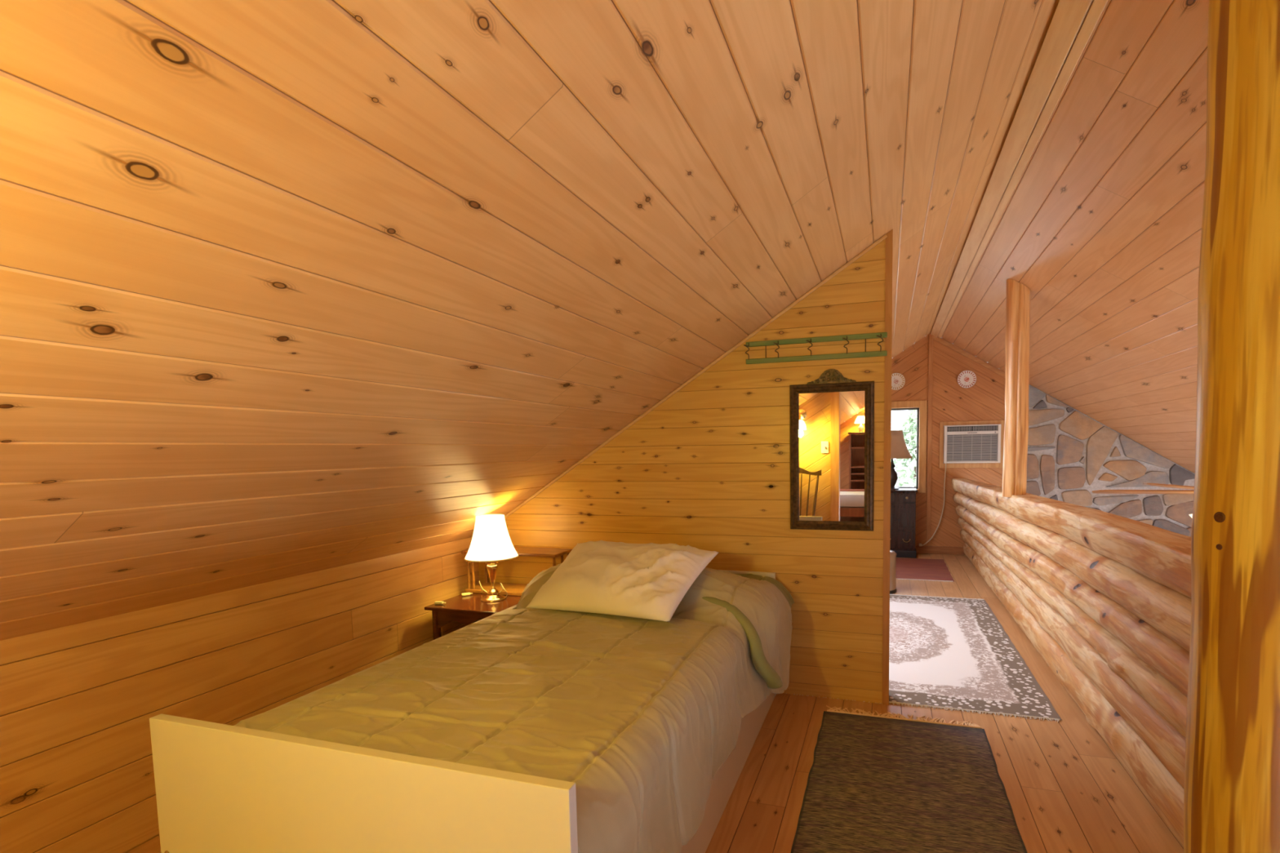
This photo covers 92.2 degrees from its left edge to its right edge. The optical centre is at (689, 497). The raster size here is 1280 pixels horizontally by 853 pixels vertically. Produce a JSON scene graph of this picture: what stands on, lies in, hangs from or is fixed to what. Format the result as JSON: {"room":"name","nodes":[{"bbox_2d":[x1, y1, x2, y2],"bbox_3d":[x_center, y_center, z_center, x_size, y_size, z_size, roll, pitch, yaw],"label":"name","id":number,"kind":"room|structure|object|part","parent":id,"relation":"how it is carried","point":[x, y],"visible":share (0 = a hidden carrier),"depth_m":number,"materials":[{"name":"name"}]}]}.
{"room":"attic bedroom","nodes":[
{"label":"attic bedroom","id":0,"kind":"room"},
{"bbox_2d":[124,834,159,852],"bbox_3d":[-0.418,1.200,0.967,3.228,0.260,13.290,0,5,18],"label":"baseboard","id":1,"kind":"structure","parent":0,"point":[158,834],"depth_m":1.91,"materials":[{"name":"brown wood"}]},
{"bbox_2d":[0,537,480,852],"bbox_3d":[-1.869,0.755,1.396,0.005,0.728,13.090,0,5,18],"label":"wall","id":2,"kind":"structure","parent":0,"point":[78,701],"depth_m":1.94,"materials":[{"name":"brown wood"}]},
{"bbox_2d":[0,0,1059,640],"bbox_3d":[-0.632,-0.435,0.899,2.644,1.684,13.090,0,5,18],"label":"ceiling","id":3,"kind":"structure","parent":0,"point":[288,288],"depth_m":1.25,"materials":[{"name":"brown wood"}]},
{"bbox_2d":[125,553,1183,852],"bbox_3d":[-0.371,1.131,0.946,3.128,0.004,13.090,0,5,18],"label":"floor","id":4,"kind":"structure","parent":0,"point":[1067,791],"depth_m":2.24,"materials":[{"name":"brown wood"}]},
{"bbox_2d":[149,569,776,852],"bbox_3d":[-0.356,0.712,2.142,0.999,0.645,2.039,0,5,18],"label":"bed","id":5,"kind":"object","parent":4,"relation":"on","point":[220,788],"visible":0.43,"depth_m":1.17,"materials":[{"name":"white laminate"}]},
{"bbox_3d":[-0.662,0.792,1.188,0.999,0.645,0.024,0,5,18],"label":"footboard","id":6,"kind":"part","parent":5,"relation":"part of","materials":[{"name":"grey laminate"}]},
{"bbox_3d":[-0.818,0.694,2.290,0.024,0.435,1.988,0,5,18],"label":"rail","id":7,"kind":"part","parent":5,"relation":"part of","materials":[{"name":"laminate"}]},
{"bbox_2d":[234,563,794,852],"bbox_3d":[-0.293,0.569,2.105,1.103,0.542,1.976,0,5,18],"label":"comforter","id":8,"kind":"object","parent":5,"relation":"on","point":[642,715],"visible":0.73,"depth_m":1.56,"materials":[{"name":"beige fabric"}]},
{"bbox_2d":[525,540,718,622],"bbox_3d":[-0.282,0.296,2.393,0.666,0.211,0.502,1,5,22],"label":"pillow","id":9,"kind":"object","parent":8,"relation":"on","point":[648,581],"visible":1,"depth_m":2.26,"materials":[{"name":"white fabric"}]},
{"bbox_3d":[0.097,0.888,2.013,0.024,0.299,1.988,0,5,18],"label":"rail","id":10,"kind":"part","parent":5,"relation":"part of","materials":[{"name":"laminate"}]},
{"bbox_3d":[-0.055,0.653,3.102,0.984,0.601,0.023,0,5,18],"label":"headboard","id":11,"kind":"part","parent":5,"relation":"part of","materials":[{"name":"laminate"}]},
{"bbox_2d":[424,546,573,639],"bbox_3d":[-0.925,0.627,3.132,0.615,0.682,0.490,0,5,18],"label":"table","id":12,"kind":"object","parent":4,"relation":"on","point":[466,610],"visible":0.37,"depth_m":3.07,"materials":[{"name":"brown wood"}]},
{"bbox_3d":[-1.238,0.763,3.026,0.037,0.438,0.037,0,5,18],"label":"leg","id":13,"kind":"part","parent":12,"relation":"part of","materials":[{"name":"brown wood"}]},
{"bbox_2d":[434,601,445,604],"bbox_3d":[-1.228,0.518,3.026,0.056,0.014,0.018,0,5,6],"label":"plug","id":14,"kind":"object","parent":12,"relation":"on","point":[435,602],"visible":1,"depth_m":3.02,"materials":[{"name":"beige"}]},
{"bbox_2d":[461,592,472,595],"bbox_3d":[-1.161,0.502,3.207,0.056,0.014,0.018,-4,5,-34],"label":"plug","id":15,"kind":"object","parent":12,"relation":"on","point":[464,593],"visible":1,"depth_m":3.20,"materials":[{"name":"gold"}]},
{"bbox_2d":[464,514,519,601],"bbox_3d":[-1.003,0.302,3.103,0.273,0.425,0.263,0,5,18],"label":"table lamp","id":16,"kind":"object","parent":12,"relation":"on","point":[491,544],"visible":1,"depth_m":3.03,"materials":[{"name":"white fabric"}]},
{"bbox_3d":[-1.000,0.195,3.093,0.256,0.210,0.256,0,5,18],"label":"lamp shade","id":17,"kind":"part","parent":16,"relation":"part of","materials":[{"name":"beige fabric"}]},
{"bbox_3d":[-0.998,0.300,3.101,0.263,0.007,0.263,0,5,18],"label":"shade trim","id":18,"kind":"part","parent":16,"relation":"part of","materials":[{"name":"beige fabric"}]},
{"bbox_3d":[-1.009,0.469,3.173,0.233,0.076,0.059,2,5,32],"label":"lamp cord","id":19,"kind":"part","parent":16,"relation":"part of","materials":[{"name":"beige plastic"}]},
{"bbox_2d":[461,546,573,557],"bbox_3d":[-0.909,0.283,3.253,0.565,0.016,0.195,0,5,18],"label":"shelf","id":20,"kind":"object","parent":12,"relation":"attached to","point":[522,551],"depth_m":3.18,"materials":[{"name":"brown wood"}]},
{"bbox_2d":[889,550,896,594],"bbox_3d":[1.576,0.600,5.076,0.260,0.344,0.260,0,5,18],"label":"waste bin","id":21,"kind":"object","parent":4,"relation":"on","point":[892,554],"visible":0.21,"depth_m":4.98,"materials":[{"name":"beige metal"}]},
{"bbox_3d":[1.573,0.448,5.064,0.252,0.039,0.252,0,5,18],"label":"lid","id":22,"kind":"part","parent":21,"relation":"part of","materials":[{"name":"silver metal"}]},
{"bbox_2d":[889,488,917,558],"bbox_3d":[2.164,0.268,6.735,0.616,0.726,0.329,0,5,18],"label":"chest","id":23,"kind":"object","parent":4,"relation":"on","point":[903,500],"visible":0.39,"depth_m":6.56,"materials":[{"name":"brown wood"}]},
{"bbox_3d":[2.130,0.449,6.627,0.195,0.185,0.015,0,5,18],"label":"drawer","id":24,"kind":"part","parent":23,"relation":"part of","materials":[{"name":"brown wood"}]},
{"bbox_3d":[2.122,-0.002,6.592,0.195,0.090,0.015,0,5,18],"label":"drawer","id":25,"kind":"part","parent":23,"relation":"part of","materials":[{"name":"brown wood"}]},
{"bbox_3d":[2.125,0.201,6.605,0.195,0.285,0.021,0,5,18],"label":"door","id":26,"kind":"part","parent":23,"relation":"part of","materials":[{"name":"brown wood"}]},
{"bbox_2d":[890,430,911,489],"bbox_3d":[2.199,-0.410,6.666,0.415,0.635,0.415,0,5,18],"label":"table lamp","id":27,"kind":"object","parent":23,"relation":"on","point":[899,450],"visible":0.5,"depth_m":6.54,"materials":[{"name":"beige fabric"}]},
{"bbox_3d":[2.196,-0.577,6.653,0.415,0.301,0.415,0,5,18],"label":"lamp shade","id":28,"kind":"part","parent":27,"relation":"part of","materials":[{"name":"brown fabric"}]},
{"bbox_3d":[2.318,0.451,6.567,0.180,0.185,0.015,0,5,18],"label":"drawer","id":29,"kind":"part","parent":23,"relation":"part of","materials":[{"name":"brown wood"}]},
{"bbox_3d":[2.310,0.000,6.532,0.180,0.090,0.015,0,5,18],"label":"drawer","id":30,"kind":"part","parent":23,"relation":"part of","materials":[{"name":"brown wood"}]},
{"bbox_3d":[2.313,0.202,6.545,0.180,0.285,0.021,0,5,18],"label":"door","id":31,"kind":"part","parent":23,"relation":"part of","materials":[{"name":"brown wood"}]},
{"bbox_2d":[791,705,1026,852],"bbox_3d":[0.629,1.044,1.764,0.669,0.010,2.074,0,5,18],"label":"runner rug","id":32,"kind":"object","parent":4,"relation":"on","point":[876,784],"visible":1,"depth_m":2.11,"materials":[{"name":"brown carpet"}]},
{"bbox_2d":[784,594,1062,722],"bbox_3d":[1.268,0.865,3.912,1.423,0.010,2.256,0,5,18],"label":"oriental rug","id":33,"kind":"object","parent":4,"relation":"on","point":[950,653],"visible":0.59,"depth_m":3.36,"materials":[{"name":"white carpet"}]},
{"bbox_2d":[896,557,954,582],"bbox_3d":[1.905,0.684,6.086,1.229,0.008,1.140,0,5,18],"label":"rug","id":34,"kind":"object","parent":4,"relation":"on","point":[917,569],"visible":0.45,"depth_m":5.88,"materials":[{"name":"red fabric"}]},
{"bbox_2d":[951,478,1191,847],"bbox_3d":[2.188,0.391,4.137,0.313,0.886,5.215,0,5,18],"label":"wall","id":35,"kind":"structure","parent":4,"relation":"on","point":[1104,598],"depth_m":2.35,"materials":[{"name":"brown wood"}]},
{"bbox_2d":[1002,279,1030,497],"bbox_3d":[2.091,-0.696,3.926,0.146,1.381,0.147,0,5,18],"label":"log post","id":36,"kind":"object","parent":35,"relation":"on","point":[1018,295],"visible":0.99,"depth_m":3.88,"materials":[{"name":"brown wood"}]},
{"bbox_2d":[1183,0,1279,852],"bbox_3d":[1.375,-0.063,1.460,0.305,2.238,0.279,0,5,18],"label":"log post","id":37,"kind":"object","parent":4,"relation":"on","point":[1232,793],"visible":1,"depth_m":1.41,"materials":[{"name":"brown wood"}]},
{"bbox_2d":[478,238,885,703],"bbox_3d":[-0.137,-0.109,3.154,2.208,2.119,0.101,0,5,18],"label":"wall","id":38,"kind":"structure","parent":0,"point":[708,468],"depth_m":2.95,"materials":[{"name":"brown wood"}]},
{"bbox_2d":[504,234,887,519],"bbox_3d":[-0.166,-0.462,3.076,2.190,1.401,0.010,0,5,18],"label":"trim","id":39,"kind":"structure","parent":38,"relation":"attached to","point":[885,236],"depth_m":2.98,"materials":[{"name":"brown wood"}]},
{"bbox_2d":[743,332,887,364],"bbox_3d":[0.563,-0.681,2.795,0.640,0.103,0.062,0,5,18],"label":"peg rack","id":40,"kind":"object","parent":38,"relation":"attached to","point":[879,335],"visible":1,"depth_m":2.80,"materials":[{"name":"green paint"}]},
{"bbox_3d":[0.572,-0.643,2.820,0.637,0.023,0.015,0,5,18],"label":"rail","id":41,"kind":"part","parent":40,"relation":"part of","materials":[{"name":"green paint"}]},
{"bbox_3d":[0.571,-0.723,2.813,0.637,0.023,0.015,0,5,18],"label":"rail","id":42,"kind":"part","parent":40,"relation":"part of","materials":[{"name":"green paint"}]},
{"bbox_2d":[789,368,874,531],"bbox_3d":[0.651,-0.218,2.825,0.377,0.738,0.024,0,5,18],"label":"wall mirror","id":43,"kind":"object","parent":38,"relation":"attached to","point":[832,415],"visible":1,"depth_m":2.83,"materials":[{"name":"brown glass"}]},
{"bbox_2d":[799,391,864,521],"bbox_3d":[0.656,-0.190,2.835,0.306,0.608,0.003,0,5,18],"label":"mirror glass","id":44,"kind":"object","parent":43,"relation":"attached to","point":[832,423],"depth_m":2.83,"materials":[{"name":"white"}]},
{"bbox_2d":[881,229,893,705],"bbox_3d":[0.907,-0.111,2.818,0.030,2.138,0.108,0,5,18],"label":"trim","id":45,"kind":"structure","parent":38,"relation":"attached to","point":[889,239],"depth_m":2.76,"materials":[{"name":"brown wood"}]},
{"bbox_2d":[891,333,1004,546],"bbox_3d":[1.804,-0.589,6.981,3.558,2.410,0.004,0,5,18],"label":"wall","id":46,"kind":"structure","parent":0,"point":[985,400],"depth_m":6.66,"materials":[{"name":"brown wood"}]},
{"bbox_2d":[891,373,905,390],"bbox_3d":[2.272,-1.278,6.757,0.190,0.190,0.022,0,5,18],"label":"plate","id":47,"kind":"object","parent":46,"relation":"attached to","point":[898,380],"visible":0.78,"depth_m":6.75,"materials":[{"name":"white ceramic"}]},
{"bbox_2d":[891,400,927,493],"bbox_3d":[2.023,-0.568,6.973,1.235,1.012,0.160,0,5,18],"label":"window","id":48,"kind":"structure","parent":46,"relation":"in","point":[920,406],"depth_m":6.74,"materials":[{"name":"brown wood"}]},
{"bbox_3d":[2.025,-0.550,6.979,1.085,0.897,0.030,0,5,18],"label":"sash","id":49,"kind":"part","parent":48,"relation":"part of","materials":[{"name":"grey"}]},
{"bbox_2d":[926,334,933,546],"bbox_3d":[2.621,-0.611,6.705,0.044,2.290,0.015,0,5,18],"label":"trim","id":50,"kind":"structure","parent":46,"relation":"attached to","point":[931,339],"depth_m":6.70,"materials":[{"name":"brown wood"}]},
{"bbox_2d":[915,546,965,555],"bbox_3d":[1.641,0.569,7.117,3.173,0.083,0.019,0,5,18],"label":"baseboard","id":51,"kind":"structure","parent":46,"relation":"attached to","point":[920,549],"depth_m":6.75,"materials":[{"name":"brown wood"}]},
{"bbox_2d":[921,420,1004,546],"bbox_3d":[2.960,-0.148,6.735,0.833,1.363,0.327,0,5,18],"label":"air conditioner","id":52,"kind":"object","parent":46,"relation":"attached to","point":[975,444],"visible":1,"depth_m":6.54,"materials":[{"name":"white plastic"}]},
{"bbox_3d":[2.657,0.081,6.719,0.269,0.919,0.033,0,5,18],"label":"power cord","id":53,"kind":"part","parent":52,"relation":"part of","materials":[{"name":"beige plastic"}]},
{"bbox_2d":[946,434,997,461],"bbox_3d":[3.003,-0.532,6.533,0.490,0.275,0.018,0,5,18],"label":"grille","id":54,"kind":"object","parent":52,"relation":"attached to","point":[960,447],"depth_m":6.53,"materials":[{"name":"grey plastic"}]},
{"bbox_2d":[957,370,976,388],"bbox_3d":[2.951,-1.261,6.540,0.190,0.190,0.022,0,5,18],"label":"plate","id":55,"kind":"object","parent":46,"relation":"attached to","point":[966,379],"visible":1,"depth_m":6.54,"materials":[{"name":"white ceramic"}]},
{"bbox_2d":[932,335,1004,377],"bbox_3d":[3.027,-1.462,6.504,0.875,0.576,0.015,0,5,18],"label":"trim","id":56,"kind":"structure","parent":46,"relation":"attached to","point":[937,339],"depth_m":6.51,"materials":[{"name":"brown wood"}]},
{"bbox_2d":[937,0,1208,473],"bbox_3d":[2.624,0.077,-0.105,4.176,2.660,13.090,0,5,18],"label":"ceiling","id":57,"kind":"structure","parent":0,"point":[1101,224],"depth_m":2.78,"materials":[{"name":"brown wood"}]},
{"bbox_2d":[930,0,1108,337],"bbox_3d":[0.657,-1.227,0.418,0.105,0.068,13.090,0,5,18],"label":"trim","id":58,"kind":"structure","parent":57,"relation":"attached to","point":[1068,16],"depth_m":2.23,"materials":[{"name":"brown wood"}]},
{"bbox_2d":[1092,482,1194,518],"bbox_3d":[2.846,-0.217,3.177,1.316,0.864,1.370,0,5,18],"label":"ceiling fan","id":59,"kind":"object","parent":57,"relation":"hanging from","point":[1099,491],"visible":0.05,"depth_m":3.32,"materials":[{"name":"brown wood"}]},
{"bbox_3d":[2.508,-0.032,3.301,0.600,0.032,0.139,0,5,18],"label":"blade","id":60,"kind":"part","parent":59,"relation":"part of","materials":[{"name":"brown wood"}]},
{"bbox_3d":[2.906,-0.061,3.591,0.139,0.032,0.600,-1,4,0],"label":"blade","id":61,"kind":"part","parent":59,"relation":"part of","materials":[{"name":"brown wood"}]},
{"bbox_2d":[1026,384,1195,537],"bbox_3d":[5.113,1.215,6.050,4.360,4.841,0.132,0,5,18],"label":"stone wall","id":62,"kind":"structure","parent":0,"point":[1072,455],"depth_m":6.19,"materials":[{"name":"grey stone"}]},
{"label":"outside","id":63,"kind":"structure","parent":0,"visible":0},
{"bbox_3d":[2.458,4.548,-0.409,85.000,0.100,90.000,0,5,18],"label":"ground","id":64,"kind":"structure","parent":63,"visible":0},
{"bbox_2d":[890,409,916,486],"bbox_3d":[5.750,0.415,15.251,3.154,5.591,3.208,0,5,18],"label":"tree","id":65,"kind":"object","parent":64,"relation":"on","point":[909,424],"visible":0.08,"depth_m":14.95,"materials":[{"name":"green plant"}]}
]}

